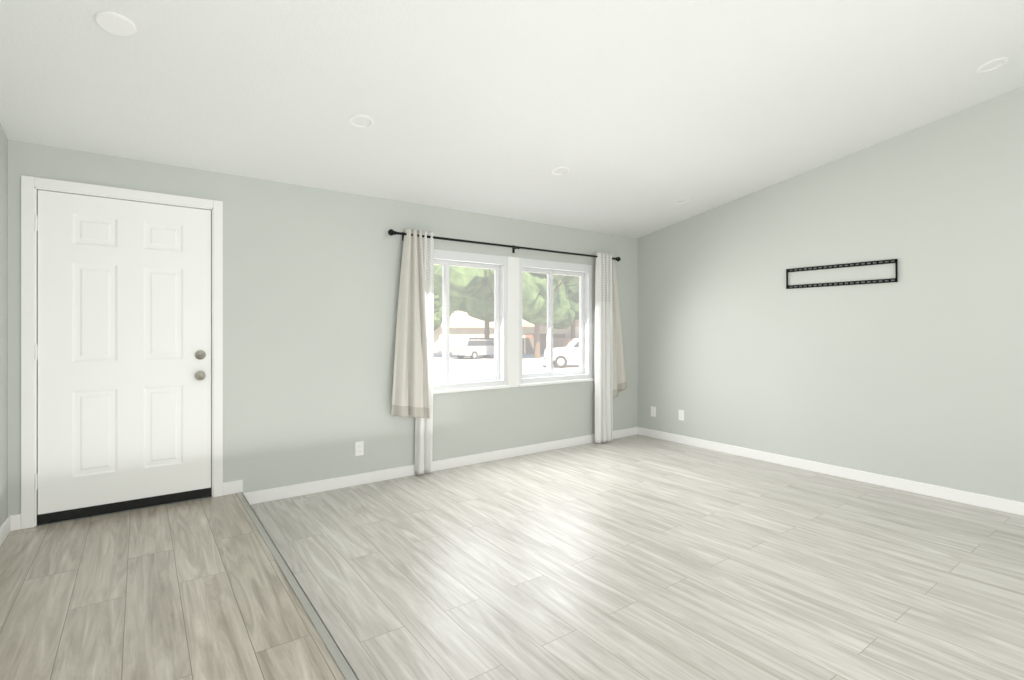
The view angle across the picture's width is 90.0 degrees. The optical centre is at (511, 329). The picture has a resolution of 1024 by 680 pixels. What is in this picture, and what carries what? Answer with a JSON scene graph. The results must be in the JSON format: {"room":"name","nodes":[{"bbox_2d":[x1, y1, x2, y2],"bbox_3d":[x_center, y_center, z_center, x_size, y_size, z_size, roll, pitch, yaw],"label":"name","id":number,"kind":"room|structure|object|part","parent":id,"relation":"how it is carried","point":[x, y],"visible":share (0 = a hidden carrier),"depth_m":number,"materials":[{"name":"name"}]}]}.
{"room":"living room","nodes":[
{"label":"living room","id":0,"kind":"room"},
{"bbox_2d":[0,123,7,525],"bbox_3d":[-1.013,-0.613,0.203,0.160,3.767,7.040,0,0,-36],"label":"wall","id":1,"kind":"structure","parent":0,"point":[3,327],"depth_m":2.87,"materials":[{"name":"paint"}]},
{"bbox_2d":[0,516,10,546],"bbox_3d":[-0.939,1.175,0.249,0.014,0.190,6.706,0,0,-36],"label":"baseboard","id":2,"kind":"structure","parent":1,"relation":"attached to","point":[5,528],"depth_m":2.85,"materials":[{"name":"white wood"}]},
{"bbox_2d":[0,493,344,679],"bbox_3d":[-1.401,1.220,1.899,1.205,0.100,3.520,0,0,-36],"label":"floor","id":3,"kind":"structure","parent":0,"point":[199,589],"depth_m":2.18,"materials":[{"name":"laminate"}]},
{"bbox_2d":[236,492,358,679],"bbox_3d":[-0.918,1.218,2.238,0.036,0.104,3.512,0,0,-36],"label":"trim","id":4,"kind":"structure","parent":3,"relation":"on","point":[340,660],"depth_m":2.16,"materials":[{"name":"grey wood"}]},
{"bbox_2d":[8,140,636,525],"bbox_3d":[-0.814,-0.040,4.600,5.650,2.620,0.160,0,0,-36],"label":"wall","id":5,"kind":"structure","parent":0,"point":[311,279],"depth_m":4.02,"materials":[{"name":"paint"}]},
{"bbox_2d":[21,175,222,528],"bbox_3d":[-2.501,0.135,3.364,1.034,2.070,0.176,0,0,-36],"label":"door frame","id":6,"kind":"structure","parent":5,"relation":"attached to","point":[31,186],"depth_m":3.07,"materials":[{"name":"white wood"}]},
{"bbox_2d":[35,190,210,524],"bbox_3d":[-2.477,0.167,3.321,0.907,1.994,0.066,0,0,-36],"label":"door","id":7,"kind":"structure","parent":5,"relation":"in","point":[124,336],"depth_m":3.28,"materials":[{"name":"white wood"}]},
{"bbox_3d":[-2.828,0.138,3.044,0.013,1.625,0.030,0,0,-36],"label":"door hinges","id":8,"kind":"part","parent":7,"relation":"part of","materials":[{"name":"white metal"}]},
{"bbox_2d":[195,350,205,379],"bbox_3d":[-2.132,0.248,3.509,0.066,0.209,0.072,0,0,-36],"label":"door knob","id":9,"kind":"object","parent":7,"relation":"attached to","point":[200,355],"depth_m":3.51,"materials":[{"name":"silver metal"}]},
{"bbox_2d":[7,427,637,530],"bbox_3d":[-0.698,1.175,4.577,5.490,0.190,0.014,0,0,-36],"label":"baseboard","id":10,"kind":"structure","parent":5,"relation":"attached to","point":[265,495],"depth_m":4.29,"materials":[{"name":"white wood"}]},
{"bbox_2d":[355,441,363,455],"bbox_3d":[-1.246,0.975,4.182,0.070,0.115,0.008,0,0,-36],"label":"electrical outlet","id":11,"kind":"object","parent":5,"relation":"attached to","point":[359,448],"visible":1,"depth_m":4.18,"materials":[{"name":"white plastic"}]},
{"bbox_2d":[433,385,509,393],"bbox_3d":[-0.464,0.564,4.776,1.032,0.026,0.088,0,0,-36],"label":"sill","id":12,"kind":"structure","parent":5,"relation":"attached to","point":[469,389],"depth_m":4.78,"materials":[{"name":"white wood"}]},
{"bbox_2d":[433,249,518,390],"bbox_3d":[-0.443,-0.071,4.864,1.161,1.297,0.164,0,0,-36],"label":"window","id":13,"kind":"structure","parent":5,"relation":"in","point":[445,259],"depth_m":5.05,"materials":[{"name":"white plastic"}]},
{"bbox_2d":[388,229,620,260],"bbox_3d":[0.091,-0.797,5.089,2.804,0.075,0.112,0,0,-36],"label":"curtain rod","id":14,"kind":"object","parent":5,"relation":"attached to","point":[391,232],"visible":0.94,"depth_m":4.87,"materials":[{"name":"black metal"}]},
{"bbox_2d":[391,229,429,417],"bbox_3d":[-0.851,-0.040,4.331,0.334,1.620,0.096,0,0,-36],"label":"curtain","id":15,"kind":"object","parent":14,"relation":"hanging from","point":[410,395],"visible":1,"depth_m":4.34,"materials":[{"name":"fabric"}]},
{"bbox_2d":[414,231,433,474],"bbox_3d":[-0.762,0.204,4.468,0.168,2.108,0.091,0,0,-36],"label":"curtain","id":16,"kind":"object","parent":14,"relation":"hanging from","point":[423,441],"visible":0.6,"depth_m":4.47,"materials":[{"name":"white fabric"}]},
{"bbox_2d":[595,252,612,442],"bbox_3d":[1.028,0.204,5.720,0.239,2.108,0.069,0,0,-36],"label":"curtain","id":17,"kind":"object","parent":14,"relation":"hanging from","point":[603,364],"visible":1,"depth_m":5.69,"materials":[{"name":"white fabric"}]},
{"bbox_2d":[612,255,626,397],"bbox_3d":[1.228,-0.023,5.916,0.351,1.656,0.074,0,0,-36],"label":"curtain","id":18,"kind":"object","parent":14,"relation":"hanging from","point":[619,378],"visible":0.73,"depth_m":5.89,"materials":[{"name":"fabric"}]},
{"bbox_2d":[519,258,591,383],"bbox_3d":[0.436,-0.083,5.508,1.026,1.275,0.156,0,0,-36],"label":"window","id":19,"kind":"structure","parent":5,"relation":"in","point":[583,272],"depth_m":5.52,"materials":[{"name":"white plastic"}]},
{"bbox_2d":[519,378,593,386],"bbox_3d":[0.473,0.564,5.456,1.034,0.026,0.088,0,0,-36],"label":"sill","id":20,"kind":"structure","parent":5,"relation":"attached to","point":[554,382],"depth_m":5.40,"materials":[{"name":"white wood"}]},
{"bbox_2d":[0,0,1023,237],"bbox_3d":[1.272,-1.760,1.864,5.810,1.373,7.040,0,0,-36],"label":"ceiling","id":21,"kind":"structure","parent":0,"point":[638,118],"depth_m":2.96,"materials":[{"name":"paint"}]},
{"bbox_2d":[95,11,136,36],"bbox_3d":[-1.711,-1.317,2.212,0.144,0.032,0.143,0,0,-36],"label":"ceiling light","id":22,"kind":"object","parent":21,"relation":"attached to","point":[114,23],"visible":1,"depth_m":2.20,"materials":[{"name":"white plastic"}]},
{"bbox_2d":[349,115,373,128],"bbox_3d":[-0.922,-1.280,3.137,0.150,0.046,0.149,0,0,-36],"label":"recessed light","id":23,"kind":"object","parent":21,"relation":"in","point":[371,124],"visible":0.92,"depth_m":3.13,"materials":[{"name":"white"}]},
{"bbox_2d":[552,167,569,174],"bbox_3d":[0.392,-1.278,4.109,0.150,0.046,0.149,0,0,-36],"label":"recessed light","id":24,"kind":"object","parent":21,"relation":"in","point":[567,168],"visible":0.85,"depth_m":4.09,"materials":[{"name":"white"}]},
{"bbox_2d":[674,198,688,204],"bbox_3d":[1.679,-1.274,5.070,0.150,0.046,0.149,0,0,-36],"label":"recessed light","id":25,"kind":"object","parent":21,"relation":"in","point":[687,199],"visible":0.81,"depth_m":5.05,"materials":[{"name":"white"}]},
{"bbox_2d":[976,57,1008,72],"bbox_3d":[2.999,-1.656,3.198,0.150,0.046,0.149,0,0,-36],"label":"recessed light","id":26,"kind":"object","parent":21,"relation":"in","point":[1005,59],"visible":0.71,"depth_m":3.19,"materials":[{"name":"white"}]},
{"bbox_2d":[250,434,1023,679],"bbox_3d":[1.272,1.330,1.864,5.810,0.120,7.040,0,0,-36],"label":"floor","id":27,"kind":"structure","parent":0,"point":[637,557],"depth_m":2.68,"materials":[{"name":"laminate"}]},
{"bbox_2d":[637,86,1023,502],"bbox_3d":[3.558,-0.613,3.524,0.160,3.767,7.040,0,0,-36],"label":"wall","id":28,"kind":"structure","parent":0,"point":[915,372],"depth_m":4.24,"materials":[{"name":"paint"}]},
{"bbox_2d":[651,406,655,416],"bbox_3d":[1.656,0.965,5.999,0.008,0.115,0.070,0,0,-36],"label":"electrical outlet","id":29,"kind":"object","parent":28,"relation":"attached to","point":[653,411],"visible":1,"depth_m":5.99,"materials":[{"name":"white plastic"}]},
{"bbox_2d":[679,410,683,420],"bbox_3d":[1.881,0.955,5.689,0.008,0.115,0.070,0,0,-36],"label":"electrical outlet","id":30,"kind":"object","parent":28,"relation":"attached to","point":[681,414],"visible":1,"depth_m":5.68,"materials":[{"name":"white plastic"}]},
{"bbox_2d":[638,427,1023,515],"bbox_3d":[3.492,1.225,3.468,0.014,0.090,6.706,0,0,-36],"label":"baseboard","id":31,"kind":"structure","parent":28,"relation":"attached to","point":[988,502],"depth_m":4.28,"materials":[{"name":"white wood"}]},
{"bbox_2d":[786,259,897,288],"bbox_3d":[2.805,-0.467,4.411,0.016,0.183,0.860,0,0,-36],"label":"bracket","id":32,"kind":"object","parent":28,"relation":"attached to","point":[854,265],"visible":1,"depth_m":4.35,"materials":[{"name":"black metal"}]},
{"label":"outside","id":33,"kind":"structure","parent":0,"visible":0},
{"bbox_2d":[433,352,578,378],"bbox_3d":[-38.054,2.820,137.442,340.000,0.300,252.880,0,0,-36],"label":"ground","id":34,"kind":"structure","parent":33,"point":[457,372],"depth_m":33.96,"materials":[{"name":"grey concrete"}]},
{"bbox_2d":[433,293,454,330],"bbox_3d":[-9.428,-1.438,59.841,5.736,8.215,4.389,0,0,-36],"label":"tree","id":35,"kind":"object","parent":34,"relation":"on","point":[437,321],"depth_m":58.33,"materials":[{"name":"green plant"}]},
{"bbox_2d":[433,311,493,351],"bbox_3d":[-6.326,0.070,65.696,14.000,5.200,12.000,0,0,-13],"label":"house","id":36,"kind":"structure","parent":34,"relation":"on","point":[463,325],"depth_m":59.85,"materials":[{"name":"white"}]},
{"bbox_2d":[434,264,493,356],"bbox_3d":[-2.537,-3.312,49.312,12.081,11.965,11.638,0,0,-36],"label":"tree","id":37,"kind":"object","parent":34,"relation":"on","point":[471,293],"depth_m":47.33,"materials":[{"name":"green plant"}]},
{"bbox_2d":[452,339,493,358],"bbox_3d":[-2.934,1.790,46.925,2.010,1.760,5.030,0,0,44],"label":"minivan","id":38,"kind":"object","parent":34,"relation":"on","point":[471,348],"depth_m":45.41,"materials":[{"name":"grey metal"}]},
{"bbox_2d":[433,358,578,366],"bbox_3d":[0.733,2.660,41.994,180.000,0.020,11.000,0,0,1],"label":"street","id":39,"kind":"structure","parent":34,"relation":"on","point":[489,362],"depth_m":40.80,"materials":[{"name":"grey asphalt"}]},
{"bbox_2d":[469,338,578,353],"bbox_3d":[2.379,1.795,54.947,13.960,1.750,0.100,0,0,-1],"label":"fence","id":40,"kind":"object","parent":34,"relation":"on","point":[527,345],"depth_m":54.91,"materials":[{"name":"brown"}]},
{"bbox_2d":[485,271,578,357],"bbox_3d":[1.940,-2.607,47.492,10.672,10.554,9.111,0,0,-36],"label":"tree","id":41,"kind":"object","parent":34,"relation":"on","point":[534,298],"depth_m":45.49,"materials":[{"name":"green plant"}]},
{"bbox_2d":[522,319,578,352],"bbox_3d":[9.164,-0.030,61.319,15.000,5.400,12.000,0,0,19],"label":"house","id":42,"kind":"structure","parent":34,"relation":"on","point":[527,329],"depth_m":57.25,"materials":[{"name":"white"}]},
{"bbox_2d":[543,339,578,367],"bbox_3d":[5.244,1.670,36.117,5.930,2.000,2.060,0,0,-2],"label":"pickup","id":43,"kind":"object","parent":34,"relation":"on","point":[563,355],"depth_m":35.08,"materials":[{"name":"white metal"}]},
{"bbox_2d":[545,284,578,337],"bbox_3d":[6.289,-2.098,55.688,7.996,9.536,7.479,0,0,-36],"label":"tree","id":44,"kind":"object","parent":34,"relation":"on","point":[572,297],"depth_m":53.22,"materials":[{"name":"green plant"}]}
]}

